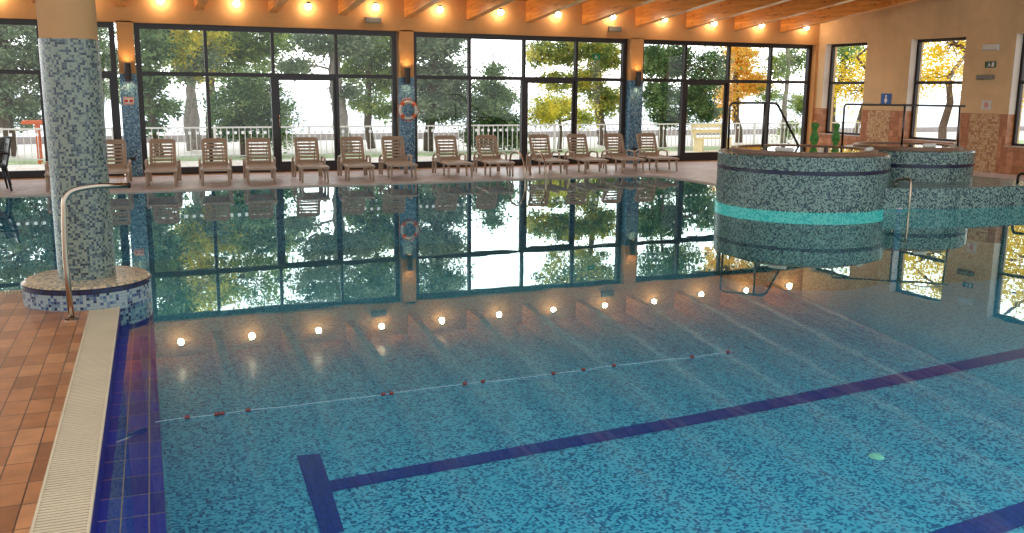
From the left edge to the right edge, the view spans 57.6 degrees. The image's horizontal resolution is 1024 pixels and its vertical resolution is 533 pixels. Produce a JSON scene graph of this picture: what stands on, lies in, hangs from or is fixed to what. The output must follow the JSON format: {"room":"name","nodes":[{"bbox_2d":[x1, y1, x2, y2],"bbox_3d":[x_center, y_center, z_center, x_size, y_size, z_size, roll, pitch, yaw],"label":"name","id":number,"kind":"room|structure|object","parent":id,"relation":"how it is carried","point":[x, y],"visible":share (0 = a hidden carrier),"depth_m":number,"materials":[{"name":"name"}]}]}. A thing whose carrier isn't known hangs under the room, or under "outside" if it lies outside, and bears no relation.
{"room":"indoor swimming pool","nodes":[
{"label":"indoor swimming pool","id":0,"kind":"room"},
{"bbox_2d":[0,294,88,532],"bbox_3d":[-6.798,1.715,0.656,11.767,0.170,11.900,-4,12,-23],"label":"floor","id":1,"kind":"structure","parent":0,"point":[39,349],"depth_m":5.47,"materials":[{"name":"tile"}]},
{"bbox_2d":[61,182,130,320],"bbox_3d":[-3.237,-0.132,7.263,0.110,1.037,0.587,10,14,40],"label":"grab rail","id":2,"kind":"object","parent":1,"relation":"on","point":[64,231],"visible":1,"depth_m":7.09,"materials":[{"name":"metal"}]},
{"bbox_2d":[0,0,819,179],"bbox_3d":[-5.237,-3.849,19.228,29.700,4.150,0.350,-4,12,-23],"label":"wall","id":3,"kind":"structure","parent":0,"point":[323,14],"depth_m":20.17,"materials":[{"name":"paint"}]},
{"bbox_2d":[0,18,123,178],"bbox_3d":[-10.155,-3.095,17.274,5.280,2.980,0.138,-4,12,-23],"label":"window","id":4,"kind":"structure","parent":3,"relation":"in","point":[112,75],"depth_m":17.93,"materials":[{"name":"brown metal"}]},
{"bbox_2d":[124,63,131,80],"bbox_3d":[-7.433,-3.761,18.002,0.124,0.340,0.162,-4,12,-23],"label":"wall sconce","id":5,"kind":"object","parent":3,"relation":"attached to","point":[127,66],"visible":1,"depth_m":17.94,"materials":[{"name":"metal"}]},
{"bbox_2d":[123,97,133,104],"bbox_3d":[-7.485,-3.232,18.163,0.200,0.150,0.012,-4,12,-23],"label":"wall sign","id":6,"kind":"object","parent":3,"relation":"attached to","point":[126,100],"visible":1,"depth_m":18.16,"materials":[{"name":"white plastic"}]},
{"bbox_2d":[133,23,397,174],"bbox_3d":[-4.969,-3.467,19.447,5.284,2.980,0.138,-4,12,-23],"label":"window","id":7,"kind":"structure","parent":3,"relation":"in","point":[282,166],"depth_m":19.40,"materials":[{"name":"brown metal"}]},
{"bbox_2d":[365,17,380,22],"bbox_3d":[-2.944,-5.222,19.719,0.340,0.120,0.070,-4,12,-23],"label":"vent box","id":8,"kind":"object","parent":3,"relation":"attached to","point":[367,19],"visible":1,"depth_m":19.68,"materials":[{"name":"grey plastic"}]},
{"bbox_2d":[119,74,642,176],"bbox_3d":[-2.265,-3.156,20.552,11.712,2.000,0.188,-4,12,-23],"label":"trim","id":9,"kind":"structure","parent":3,"relation":"attached to","point":[130,120],"depth_m":20.37,"materials":[{"name":"tile"}]},
{"bbox_2d":[397,99,418,120],"bbox_3d":[-2.273,-3.417,20.320,0.492,0.492,0.124,-4,12,-23],"label":"life ring","id":10,"kind":"object","parent":3,"relation":"hanging from","point":[402,103],"visible":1,"depth_m":20.28,"materials":[{"name":"white plastic"}]},
{"bbox_2d":[414,32,626,167],"bbox_3d":[0.263,-3.841,21.640,5.380,2.980,0.138,-4,12,-23],"label":"window","id":11,"kind":"structure","parent":3,"relation":"in","point":[523,129],"depth_m":21.62,"materials":[{"name":"brown metal"}]},
{"bbox_2d":[640,39,812,161],"bbox_3d":[5.489,-4.215,23.830,5.220,2.980,0.138,-4,12,-23],"label":"window","id":12,"kind":"structure","parent":3,"relation":"in","point":[689,156],"depth_m":23.72,"materials":[{"name":"brown metal"}]},
{"bbox_2d":[0,161,902,209],"bbox_3d":[-3.725,-1.158,15.431,29.200,0.025,9.400,-4,12,-23],"label":"floor","id":13,"kind":"structure","parent":0,"point":[707,170],"depth_m":18.89,"materials":[{"name":"tile"}]},
{"bbox_2d":[0,138,12,190],"bbox_3d":[-8.787,-1.716,15.738,0.586,0.876,0.570,-7,13,-35],"label":"garden chair","id":14,"kind":"object","parent":13,"relation":"on","point":[6,152],"visible":1,"depth_m":15.73,"materials":[{"name":"black plastic"}]},
{"bbox_2d":[44,161,49,190],"bbox_3d":[-7.919,-1.793,16.411,0.620,0.789,1.376,-4,12,-23],"label":"sun lounger","id":15,"kind":"object","parent":13,"relation":"on","point":[47,177],"visible":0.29,"depth_m":15.82,"materials":[{"name":"beige plastic"}]},
{"bbox_2d":[106,139,132,182],"bbox_3d":[-7.203,-1.859,16.786,0.620,0.789,1.376,-4,12,-22],"label":"sun lounger","id":16,"kind":"object","parent":13,"relation":"on","point":[114,168],"visible":0.49,"depth_m":17.25,"materials":[{"name":"beige plastic"}]},
{"bbox_2d":[144,139,181,186],"bbox_3d":[-6.438,-1.913,17.107,0.620,0.789,1.376,-3,11,-17],"label":"sun lounger","id":17,"kind":"object","parent":13,"relation":"on","point":[153,167],"visible":1,"depth_m":17.54,"materials":[{"name":"beige plastic"}]},
{"bbox_2d":[198,138,232,185],"bbox_3d":[-5.572,-1.975,17.470,0.620,0.789,1.376,-3,11,-17],"label":"sun lounger","id":18,"kind":"object","parent":13,"relation":"on","point":[205,166],"visible":1,"depth_m":17.90,"materials":[{"name":"beige plastic"}]},
{"bbox_2d":[243,138,276,183],"bbox_3d":[-4.819,-2.029,17.786,0.620,0.789,1.376,-3,11,-17],"label":"sun lounger","id":19,"kind":"object","parent":13,"relation":"on","point":[251,164],"visible":1,"depth_m":18.22,"materials":[{"name":"beige plastic"}]},
{"bbox_2d":[291,137,329,182],"bbox_3d":[-3.932,-2.093,18.157,0.620,0.789,1.376,-3,11,-19],"label":"sun lounger","id":20,"kind":"object","parent":13,"relation":"on","point":[319,163],"visible":1,"depth_m":18.58,"materials":[{"name":"beige plastic"}]},
{"bbox_2d":[337,137,374,180],"bbox_3d":[-3.098,-2.152,18.507,0.620,0.789,1.376,-3,11,-17],"label":"sun lounger","id":21,"kind":"object","parent":13,"relation":"on","point":[348,163],"visible":1,"depth_m":18.94,"materials":[{"name":"beige plastic"}]},
{"bbox_2d":[378,136,417,179],"bbox_3d":[-2.307,-2.209,18.838,0.620,0.789,1.376,-3,11,-17],"label":"sun lounger","id":22,"kind":"object","parent":13,"relation":"on","point":[400,161],"visible":1,"depth_m":19.27,"materials":[{"name":"beige plastic"}]},
{"bbox_2d":[432,135,473,177],"bbox_3d":[-1.229,-2.286,19.290,0.620,0.789,1.376,-3,11,-17],"label":"sun lounger","id":23,"kind":"object","parent":13,"relation":"on","point":[445,160],"visible":1,"depth_m":19.72,"materials":[{"name":"beige plastic"}]},
{"bbox_2d":[473,135,514,176],"bbox_3d":[-0.385,-2.347,19.644,0.620,0.789,1.376,-3,11,-16],"label":"sun lounger","id":24,"kind":"object","parent":13,"relation":"on","point":[489,159],"visible":1,"depth_m":20.07,"materials":[{"name":"beige plastic"}]},
{"bbox_2d":[509,151,546,180],"bbox_3d":[0.320,-1.631,19.027,0.518,1.462,0.780,-4,12,-23],"label":"pool ladder","id":25,"kind":"object","parent":13,"relation":"attached to","point":[518,152],"visible":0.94,"depth_m":18.81,"materials":[{"name":"metal"}]},
{"bbox_2d":[526,134,568,174],"bbox_3d":[0.765,-2.429,20.126,0.620,0.789,1.376,-3,11,-16],"label":"sun lounger","id":26,"kind":"object","parent":13,"relation":"on","point":[549,158],"visible":0.94,"depth_m":20.57,"materials":[{"name":"beige plastic"}]},
{"bbox_2d":[563,134,608,173],"bbox_3d":[1.630,-2.491,20.489,0.620,0.789,1.376,-3,11,-16],"label":"sun lounger","id":27,"kind":"object","parent":13,"relation":"on","point":[586,158],"visible":0.99,"depth_m":20.91,"materials":[{"name":"beige plastic"}]},
{"bbox_2d":[600,133,645,172],"bbox_3d":[2.484,-2.552,20.847,0.620,0.789,1.376,-2,11,-15],"label":"sun lounger","id":28,"kind":"object","parent":13,"relation":"on","point":[622,157],"visible":0.99,"depth_m":21.28,"materials":[{"name":"beige plastic"}]},
{"bbox_2d":[633,133,678,171],"bbox_3d":[3.284,-2.609,21.182,0.620,0.789,1.376,-2,11,-14],"label":"sun lounger","id":29,"kind":"object","parent":13,"relation":"on","point":[655,155],"visible":0.98,"depth_m":21.61,"materials":[{"name":"beige plastic"}]},
{"bbox_2d":[810,122,818,144],"bbox_3d":[6.086,-2.324,18.788,0.290,1.170,0.290,-4,12,-23],"label":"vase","id":30,"kind":"object","parent":13,"relation":"on","point":[814,137],"visible":0.37,"depth_m":18.68,"materials":[{"name":"plant"}]},
{"bbox_2d":[831,123,840,145],"bbox_3d":[6.592,-2.350,19.002,0.290,1.150,0.290,-4,12,-23],"label":"vase","id":31,"kind":"object","parent":13,"relation":"on","point":[835,137],"visible":0.41,"depth_m":18.90,"materials":[{"name":"plant"}]},
{"bbox_2d":[844,142,974,181],"bbox_3d":[6.987,-1.757,16.554,2.208,0.950,2.208,-4,12,-23],"label":"hot tub","id":32,"kind":"object","parent":13,"relation":"on","point":[919,162],"visible":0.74,"depth_m":15.56,"materials":[{"name":"tile"}]},
{"bbox_2d":[839,103,965,145],"bbox_3d":[6.830,-2.464,16.328,1.996,0.765,0.144,4,12,20],"label":"handrail","id":33,"kind":"object","parent":32,"relation":"on","point":[846,104],"visible":0.85,"depth_m":16.29,"materials":[{"name":"metal"}]},
{"bbox_2d":[0,209,1023,532],"bbox_3d":[-0.671,0.960,7.729,28.600,1.200,20.150,-4,12,-23],"label":"swimming pool","id":34,"kind":"object","parent":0,"point":[233,337],"visible":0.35,"depth_m":9.26,"materials":[{"name":"tile"}]},
{"bbox_2d":[21,0,160,423],"bbox_3d":[-3.585,-1.605,7.567,1.012,6.250,1.012,-4,12,-23],"label":"column","id":35,"kind":"structure","parent":34,"relation":"on","point":[68,42],"depth_m":7.52,"materials":[{"name":"tile"}]},
{"bbox_2d":[90,313,166,532],"bbox_3d":[-6.619,2.210,0.924,12.239,1.200,12.070,-4,12,-23],"label":"tiles","id":36,"kind":"object","parent":34,"relation":"on","point":[130,497],"visible":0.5,"depth_m":5.10,"materials":[{"name":"blue tile"}]},
{"bbox_2d":[0,290,21,294],"bbox_3d":[-7.923,0.539,6.616,8.450,0.122,0.160,-4,12,-23],"label":"grate","id":37,"kind":"object","parent":36,"relation":"on","point":[11,291],"visible":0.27,"depth_m":8.11,"materials":[{"name":"beige plastic"}]},
{"bbox_2d":[29,306,119,532],"bbox_3d":[-1.746,1.178,3.555,0.225,0.122,9.371,-4,12,-21],"label":"grate","id":38,"kind":"object","parent":36,"relation":"on","point":[65,504],"visible":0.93,"depth_m":4.77,"materials":[{"name":"beige plastic"}]},
{"bbox_2d":[0,176,1023,284],"bbox_3d":[-0.666,0.370,7.616,28.600,0.001,20.150,-4,12,-23],"label":"pool water","id":39,"kind":"object","parent":34,"relation":"in","point":[627,217],"visible":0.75,"depth_m":12.17,"materials":[{"name":"liquid"}]},
{"bbox_2d":[157,350,729,421],"bbox_3d":[-0.197,0.718,5.777,3.780,0.022,0.043,-4,12,-23],"label":"lane rope","id":40,"kind":"object","parent":39,"relation":"on","point":[186,417],"visible":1,"depth_m":5.59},
{"bbox_2d":[297,348,1023,532],"bbox_3d":[5.674,1.307,9.371,15.300,0.001,4.530,-4,12,-23],"label":"lane marking","id":41,"kind":"object","parent":34,"relation":"on","point":[319,487],"visible":1,"depth_m":7.80,"materials":[{"name":"blue tile"}]},
{"bbox_2d":[712,144,890,290],"bbox_3d":[4.736,-0.940,15.374,2.724,2.150,2.724,-4,12,-23],"label":"hot tub","id":42,"kind":"object","parent":34,"relation":"in","point":[775,177],"visible":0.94,"depth_m":14.24,"materials":[{"name":"tile"}]},
{"bbox_2d":[726,102,798,148],"bbox_3d":[4.337,-2.351,15.519,1.483,0.784,0.508,-4,12,-23],"label":"handrail","id":43,"kind":"object","parent":42,"relation":"on","point":[732,103],"visible":1,"depth_m":15.34,"materials":[{"name":"metal"}]},
{"bbox_2d":[868,453,884,459],"bbox_3d":[3.047,1.582,7.779,0.130,0.020,0.130,-4,12,-23],"label":"inlet","id":44,"kind":"object","parent":34,"relation":"on","point":[876,456],"visible":1,"depth_m":7.75,"materials":[{"name":"plastic"}]},
{"bbox_2d":[877,176,1023,283],"bbox_3d":[8.133,-0.886,16.910,6.270,1.525,3.300,-4,12,-23],"label":"wall","id":45,"kind":"structure","parent":34,"relation":"on","point":[979,192],"depth_m":14.76,"materials":[{"name":"tile"}]},
{"bbox_2d":[0,175,715,196],"bbox_3d":[-6.624,-0.921,14.092,22.800,0.044,3.574,-4,12,-23],"label":"trim","id":46,"kind":"structure","parent":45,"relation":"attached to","point":[688,179],"depth_m":17.48,"materials":[{"name":"white tile"}]},
{"bbox_2d":[894,178,911,211],"bbox_3d":[6.075,-0.745,14.538,0.055,1.304,0.526,0,11,-4],"label":"handrail","id":47,"kind":"object","parent":45,"relation":"attached to","point":[900,179],"visible":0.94,"depth_m":14.24,"materials":[{"name":"metal"}]},
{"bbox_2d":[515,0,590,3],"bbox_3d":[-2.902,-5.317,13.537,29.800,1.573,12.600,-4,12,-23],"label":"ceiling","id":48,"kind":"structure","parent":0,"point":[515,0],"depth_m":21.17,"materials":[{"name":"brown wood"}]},
{"bbox_2d":[194,0,207,9],"bbox_3d":[-3.853,-4.869,12.864,0.170,1.706,11.870,-4,12,-23],"label":"ceiling beam","id":49,"kind":"structure","parent":48,"relation":"attached to","point":[198,4],"depth_m":17.97,"materials":[{"name":"brown wood"}]},
{"bbox_2d":[268,0,287,12],"bbox_3d":[-2.539,-4.963,13.415,0.170,1.706,11.870,-4,12,-23],"label":"ceiling beam","id":50,"kind":"structure","parent":48,"relation":"attached to","point":[274,6],"depth_m":18.41,"materials":[{"name":"brown wood"}]},
{"bbox_2d":[338,0,364,14],"bbox_3d":[-1.225,-5.057,13.966,0.170,1.706,11.870,-4,12,-23],"label":"ceiling beam","id":51,"kind":"structure","parent":48,"relation":"attached to","point":[345,7],"depth_m":18.87,"materials":[{"name":"brown wood"}]},
{"bbox_2d":[404,0,440,17],"bbox_3d":[0.089,-5.151,14.516,0.170,1.706,11.870,-4,12,-23],"label":"ceiling beam","id":52,"kind":"structure","parent":48,"relation":"attached to","point":[412,8],"depth_m":19.31,"materials":[{"name":"brown wood"}]},
{"bbox_2d":[467,0,514,19],"bbox_3d":[1.403,-5.245,15.067,0.170,1.706,11.870,-4,12,-23],"label":"ceiling beam","id":53,"kind":"structure","parent":48,"relation":"attached to","point":[476,9],"depth_m":19.73,"materials":[{"name":"brown wood"}]},
{"bbox_2d":[526,0,585,22],"bbox_3d":[2.718,-5.339,15.618,0.170,1.706,11.870,-4,12,-23],"label":"ceiling beam","id":54,"kind":"structure","parent":48,"relation":"attached to","point":[536,10],"depth_m":20.20,"materials":[{"name":"brown wood"}]},
{"bbox_2d":[582,0,655,24],"bbox_3d":[4.032,-5.433,16.169,0.170,1.706,11.870,-4,12,-23],"label":"ceiling beam","id":55,"kind":"structure","parent":48,"relation":"attached to","point":[593,11],"depth_m":20.64,"materials":[{"name":"brown wood"}]},
{"bbox_2d":[635,0,723,26],"bbox_3d":[5.346,-5.527,16.719,0.170,1.706,11.870,-4,12,-23],"label":"ceiling beam","id":56,"kind":"structure","parent":48,"relation":"attached to","point":[658,10],"depth_m":21.03,"materials":[{"name":"brown wood"}]},
{"bbox_2d":[686,0,789,28],"bbox_3d":[6.660,-5.621,17.270,0.170,1.706,11.870,-4,12,-23],"label":"ceiling beam","id":57,"kind":"structure","parent":48,"relation":"attached to","point":[725,9],"depth_m":21.35,"materials":[{"name":"brown wood"}]},
{"bbox_2d":[734,0,854,30],"bbox_3d":[7.974,-5.715,17.821,0.170,1.706,11.870,-4,12,-23],"label":"ceiling beam","id":58,"kind":"structure","parent":48,"relation":"attached to","point":[791,8],"depth_m":21.67,"materials":[{"name":"brown wood"}]},
{"bbox_2d":[780,0,917,31],"bbox_3d":[9.288,-5.809,18.372,0.170,1.706,11.870,-4,12,-23],"label":"ceiling beam","id":59,"kind":"structure","parent":48,"relation":"attached to","point":[857,7],"depth_m":22.00,"materials":[{"name":"brown wood"}]},
{"bbox_2d":[815,0,1023,142],"bbox_3d":[11.578,-4.114,16.788,0.400,5.569,17.720,-4,12,-23],"label":"wall","id":60,"kind":"structure","parent":0,"point":[888,33],"depth_m":21.05,"materials":[{"name":"beige paint"}]},
{"bbox_2d":[819,42,866,136],"bbox_3d":[8.537,-4.518,23.767,0.300,2.310,1.470,-4,12,-23],"label":"window","id":61,"kind":"structure","parent":60,"relation":"in","point":[833,47],"depth_m":24.28,"materials":[{"name":"brown metal"}]},
{"bbox_2d":[880,93,891,103],"bbox_3d":[9.004,-4.023,22.399,0.017,0.280,0.330,-4,12,-23],"label":"wall sign","id":62,"kind":"object","parent":60,"relation":"attached to","point":[885,97],"visible":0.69,"depth_m":22.38,"materials":[{"name":"blue paint"}]},
{"bbox_2d":[813,108,1023,180],"bbox_3d":[11.506,-2.022,16.998,0.215,1.340,17.420,-4,12,-23],"label":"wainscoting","id":63,"kind":"structure","parent":60,"relation":"attached to","point":[1009,160],"depth_m":20.40,"materials":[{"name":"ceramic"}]},
{"bbox_2d":[821,33,1022,113],"bbox_3d":[10.432,-3.982,19.267,0.183,1.639,11.269,-4,12,-23],"label":"trim","id":64,"kind":"structure","parent":60,"relation":"attached to","point":[1019,38],"depth_m":21.70,"materials":[{"name":"paint"}]},
{"bbox_2d":[866,110,1000,172],"bbox_3d":[10.575,-2.395,18.919,0.005,1.335,9.150,-4,12,-23],"label":"tile panel","id":65,"kind":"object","parent":60,"relation":"attached to","point":[983,128],"depth_m":20.08,"materials":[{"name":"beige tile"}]},
{"bbox_2d":[903,37,965,142],"bbox_3d":[9.667,-4.009,21.156,0.300,2.310,1.530,-4,12,-23],"label":"window","id":66,"kind":"structure","parent":60,"relation":"in","point":[917,82],"depth_m":21.66,"materials":[{"name":"brown metal"}]},
{"bbox_2d":[981,100,991,109],"bbox_3d":[10.119,-3.445,19.851,0.008,0.210,0.250,-4,12,-23],"label":"notice","id":67,"kind":"object","parent":60,"relation":"attached to","point":[986,104],"visible":1,"depth_m":19.85,"materials":[{"name":"white plastic"}]},
{"bbox_2d":[982,44,999,50],"bbox_3d":[10.100,-4.621,19.613,0.072,0.130,0.380,-4,12,-23],"label":"emergency light","id":68,"kind":"object","parent":60,"relation":"attached to","point":[986,47],"visible":1,"depth_m":19.59,"materials":[{"name":"white plastic"}]},
{"bbox_2d":[1004,34,1023,147],"bbox_3d":[10.751,-3.521,18.654,0.300,2.310,1.530,-4,12,-23],"label":"window","id":69,"kind":"structure","parent":60,"relation":"in","point":[1015,144],"depth_m":19.36,"materials":[{"name":"brown metal"}]},
{"label":"outside","id":70,"kind":"structure","parent":0,"visible":0},
{"bbox_2d":[14,89,1023,136],"bbox_3d":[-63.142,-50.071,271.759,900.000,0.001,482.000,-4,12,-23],"label":"sea","id":71,"kind":"structure","parent":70,"point":[316,105],"depth_m":89.75,"materials":[{"name":"white liquid"}]},
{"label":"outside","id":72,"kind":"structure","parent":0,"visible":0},
{"bbox_2d":[0,150,718,174],"bbox_3d":[8.585,-1.390,18.170,110.000,0.250,22.600,-4,12,-23],"label":"terrace","id":73,"kind":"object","parent":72,"point":[514,156],"depth_m":24.04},
{"bbox_2d":[691,124,732,151],"bbox_3d":[6.153,-3.950,28.596,1.200,0.820,0.540,-4,12,-23],"label":"bench","id":74,"kind":"object","parent":73,"relation":"on","point":[698,141],"visible":0.73,"depth_m":28.58,"materials":[{"name":"yellow paint"}]},
{"bbox_2d":[846,40,965,138],"bbox_3d":[13.795,-6.886,28.970,6.614,6.592,6.105,4,11,17],"label":"autumn tree","id":75,"kind":"object","parent":73,"relation":"on","point":[926,76],"visible":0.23,"depth_m":29.21,"materials":[{"name":"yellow plant"}]},
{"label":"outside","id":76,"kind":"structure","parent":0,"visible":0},
{"bbox_2d":[8,140,1023,164],"bbox_3d":[-1.297,-3.443,28.436,180.000,0.100,4.400,-4,12,-23],"label":"lawn","id":77,"kind":"structure","parent":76,"point":[27,162],"depth_m":27.45,"materials":[{"name":"green plant"}]},
{"bbox_2d":[21,120,42,163],"bbox_3d":[-11.561,-3.167,23.602,1.450,1.060,0.760,-4,12,-23],"label":"frame","id":78,"kind":"object","parent":77,"relation":"on","point":[37,123],"visible":0.38,"depth_m":23.17,"materials":[{"name":"orange metal"}]},
{"bbox_2d":[0,128,110,160],"bbox_3d":[-10.909,-2.913,22.384,2.430,0.850,0.060,-4,12,-23],"label":"railing panel","id":79,"kind":"object","parent":77,"relation":"on","point":[1,129],"visible":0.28,"depth_m":22.08,"materials":[{"name":"white paint"}]},
{"bbox_2d":[116,28,189,154],"bbox_3d":[-9.935,-5.674,25.491,2.142,5.373,2.648,2,11,6],"label":"pine tree","id":80,"kind":"object","parent":77,"relation":"on","point":[152,41],"visible":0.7,"depth_m":25.55,"materials":[{"name":"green plant"}]},
{"bbox_2d":[111,127,212,159],"bbox_3d":[-8.701,-3.071,23.309,2.430,0.850,0.060,-4,12,-23],"label":"railing panel","id":81,"kind":"object","parent":77,"relation":"on","point":[151,128],"visible":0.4,"depth_m":23.40,"materials":[{"name":"white paint"}]},
{"bbox_2d":[185,66,306,156],"bbox_3d":[-7.551,-4.388,26.381,3.322,2.572,2.744,-4,12,-23],"label":"tree","id":82,"kind":"object","parent":77,"relation":"on","point":[249,95],"visible":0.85,"depth_m":26.05,"materials":[{"name":"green plant"}]},
{"bbox_2d":[213,126,307,157],"bbox_3d":[-6.492,-3.229,24.235,2.430,0.850,0.060,-4,12,-23],"label":"railing panel","id":83,"kind":"object","parent":77,"relation":"on","point":[214,127],"visible":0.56,"depth_m":24.08,"materials":[{"name":"white paint"}]},
{"bbox_2d":[257,33,388,152],"bbox_3d":[-5.484,-6.335,28.408,4.436,5.805,3.668,-3,11,-17],"label":"pine tree","id":84,"kind":"object","parent":77,"relation":"on","point":[354,46],"visible":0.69,"depth_m":28.12,"materials":[{"name":"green plant"}]},
{"bbox_2d":[308,125,391,155],"bbox_3d":[-4.283,-3.388,25.161,2.430,0.850,0.060,-4,12,-23],"label":"railing panel","id":85,"kind":"object","parent":77,"relation":"on","point":[386,126],"visible":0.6,"depth_m":25.06,"materials":[{"name":"white paint"}]},
{"bbox_2d":[385,37,475,151],"bbox_3d":[-2.518,-6.502,29.264,2.893,5.750,2.881,5,12,21],"label":"pine tree","id":86,"kind":"object","parent":77,"relation":"on","point":[437,98],"visible":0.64,"depth_m":29.02,"materials":[{"name":"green plant"}]},
{"bbox_2d":[417,125,477,152],"bbox_3d":[-2.075,-3.546,26.086,2.430,0.850,0.060,-4,12,-23],"label":"railing panel","id":87,"kind":"object","parent":77,"relation":"on","point":[428,126],"visible":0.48,"depth_m":26.08,"materials":[{"name":"white paint"}]},
{"bbox_2d":[450,54,534,152],"bbox_3d":[-0.564,-5.035,29.134,2.423,3.189,2.889,10,15,42],"label":"conical tree","id":88,"kind":"object","parent":77,"relation":"on","point":[491,108],"visible":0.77,"depth_m":28.83,"materials":[{"name":"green plant"}]},
{"bbox_2d":[477,124,553,151],"bbox_3d":[0.134,-3.704,27.012,2.430,0.850,0.060,-4,12,-23],"label":"railing panel","id":89,"kind":"object","parent":77,"relation":"on","point":[479,125],"visible":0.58,"depth_m":26.91,"materials":[{"name":"white paint"}]},
{"bbox_2d":[517,92,601,151],"bbox_3d":[1.499,-4.617,29.474,2.788,1.991,2.109,0,11,-4],"label":"tree","id":90,"kind":"object","parent":77,"relation":"on","point":[549,111],"visible":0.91,"depth_m":29.25,"materials":[{"name":"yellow plant"}]},
{"bbox_2d":[553,124,618,150],"bbox_3d":[2.343,-3.862,27.938,2.430,0.850,0.060,-4,12,-23],"label":"railing panel","id":91,"kind":"object","parent":77,"relation":"on","point":[555,125],"visible":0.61,"depth_m":27.76,"materials":[{"name":"white paint"}]},
{"bbox_2d":[642,123,691,147],"bbox_3d":[4.551,-4.020,28.863,2.430,0.850,0.060,-4,12,-23],"label":"railing panel","id":92,"kind":"object","parent":77,"relation":"on","point":[651,124],"visible":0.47,"depth_m":28.93,"materials":[{"name":"white paint"}]},
{"bbox_2d":[642,44,741,146],"bbox_3d":[5.920,-7.172,32.218,3.981,6.065,3.121,-9,14,-41],"label":"dense tree","id":93,"kind":"object","parent":77,"relation":"on","point":[663,62],"visible":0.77,"depth_m":32.00,"materials":[{"name":"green plant"}]},
{"bbox_2d":[690,123,754,149],"bbox_3d":[6.760,-4.178,29.789,2.430,0.850,0.060,-4,12,-23],"label":"railing panel","id":94,"kind":"object","parent":77,"relation":"on","point":[691,136],"visible":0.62,"depth_m":29.75,"materials":[{"name":"white paint"}]},
{"bbox_2d":[752,122,801,143],"bbox_3d":[8.969,-4.336,30.714,2.430,0.850,0.060,-4,12,-23],"label":"railing panel","id":95,"kind":"object","parent":77,"relation":"on","point":[773,123],"visible":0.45,"depth_m":30.54,"materials":[{"name":"white paint"}]},
{"bbox_2d":[801,46,866,132],"bbox_3d":[11.893,-6.151,32.058,4.201,3.954,3.634,1,11,5],"label":"autumn tree","id":96,"kind":"object","parent":77,"relation":"on","point":[859,88],"visible":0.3,"depth_m":31.73,"materials":[{"name":"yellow plant"}]},
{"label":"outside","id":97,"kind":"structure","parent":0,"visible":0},
{"bbox_2d":[9,131,1023,158],"bbox_3d":[-3.860,-4.509,34.369,180.000,0.080,8.700,-4,12,-23],"label":"sand","id":98,"kind":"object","parent":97,"point":[950,135],"depth_m":34.23,"materials":[{"name":"beige sand"}]},
{"bbox_2d":[0,25,42,156],"bbox_3d":[-13.931,-6.031,25.918,4.266,5.908,3.850,-7,13,-34],"label":"broad tree","id":99,"kind":"object","parent":98,"relation":"on","point":[11,85],"visible":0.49,"depth_m":25.91,"materials":[{"name":"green plant"}]},
{"bbox_2d":[97,23,120,107],"bbox_3d":[-13.083,-6.788,29.644,1.929,5.940,2.611,-5,12,-27],"label":"broad tree","id":100,"kind":"object","parent":98,"relation":"on","point":[105,58],"visible":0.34,"depth_m":29.27,"materials":[{"name":"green plant"}]},
{"bbox_2d":[166,39,228,150],"bbox_3d":[-9.530,-5.293,28.538,2.026,3.472,1.787,-9,14,-40],"label":"forked tree","id":101,"kind":"object","parent":98,"relation":"on","point":[190,82],"visible":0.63,"depth_m":28.34,"materials":[{"name":"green plant"}]},
{"bbox_2d":[162,30,238,149],"bbox_3d":[-9.985,-6.575,28.749,3.149,5.945,2.973,-3,11,-16],"label":"autumn tree","id":102,"kind":"object","parent":98,"relation":"on","point":[184,39],"visible":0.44,"depth_m":28.39,"materials":[{"name":"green plant"}]},
{"bbox_2d":[202,31,300,147],"bbox_3d":[-8.630,-6.863,30.361,4.205,5.875,3.360,-4,12,-23],"label":"broad tree","id":103,"kind":"object","parent":98,"relation":"on","point":[253,49],"visible":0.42,"depth_m":30.11,"materials":[{"name":"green plant"}]},
{"bbox_2d":[340,36,391,148],"bbox_3d":[-4.341,-6.803,30.091,3.060,5.963,2.718,-6,12,-29],"label":"broad tree","id":104,"kind":"object","parent":98,"relation":"on","point":[383,110],"visible":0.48,"depth_m":29.87,"materials":[{"name":"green plant"}]},
{"bbox_2d":[518,41,620,145],"bbox_3d":[2.380,-7.441,32.888,4.022,6.317,3.464,3,11,11],"label":"autumn tree","id":105,"kind":"object","parent":98,"relation":"on","point":[606,98],"visible":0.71,"depth_m":32.63,"materials":[{"name":"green plant"}]},
{"bbox_2d":[712,46,779,142],"bbox_3d":[8.778,-7.950,35.445,2.965,6.424,2.872,3,11,13],"label":"autumn tree","id":106,"kind":"object","parent":98,"relation":"on","point":[738,92],"visible":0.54,"depth_m":35.34,"materials":[{"name":"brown plant"}]},
{"bbox_2d":[749,48,805,143],"bbox_3d":[10.389,-7.767,35.064,2.865,6.300,2.619,1,11,2],"label":"sparse tree","id":107,"kind":"object","parent":98,"relation":"on","point":[797,104],"visible":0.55,"depth_m":35.24,"materials":[{"name":"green plant"}]},
{"bbox_2d":[758,46,865,131],"bbox_3d":[12.675,-7.925,36.783,4.372,5.699,7.589,9,14,38],"label":"broad tree","id":108,"kind":"object","parent":98,"relation":"on","point":[841,50],"visible":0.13,"depth_m":36.60,"materials":[{"name":"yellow plant"}]},
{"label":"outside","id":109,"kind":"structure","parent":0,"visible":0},
{"bbox_2d":[17,126,1023,143],"bbox_3d":[-1.000,-5.509,40.339,150.000,0.650,0.400,-4,12,-23],"label":"wall","id":110,"kind":"structure","parent":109,"point":[181,138],"depth_m":39.59,"materials":[{"name":"concrete"}]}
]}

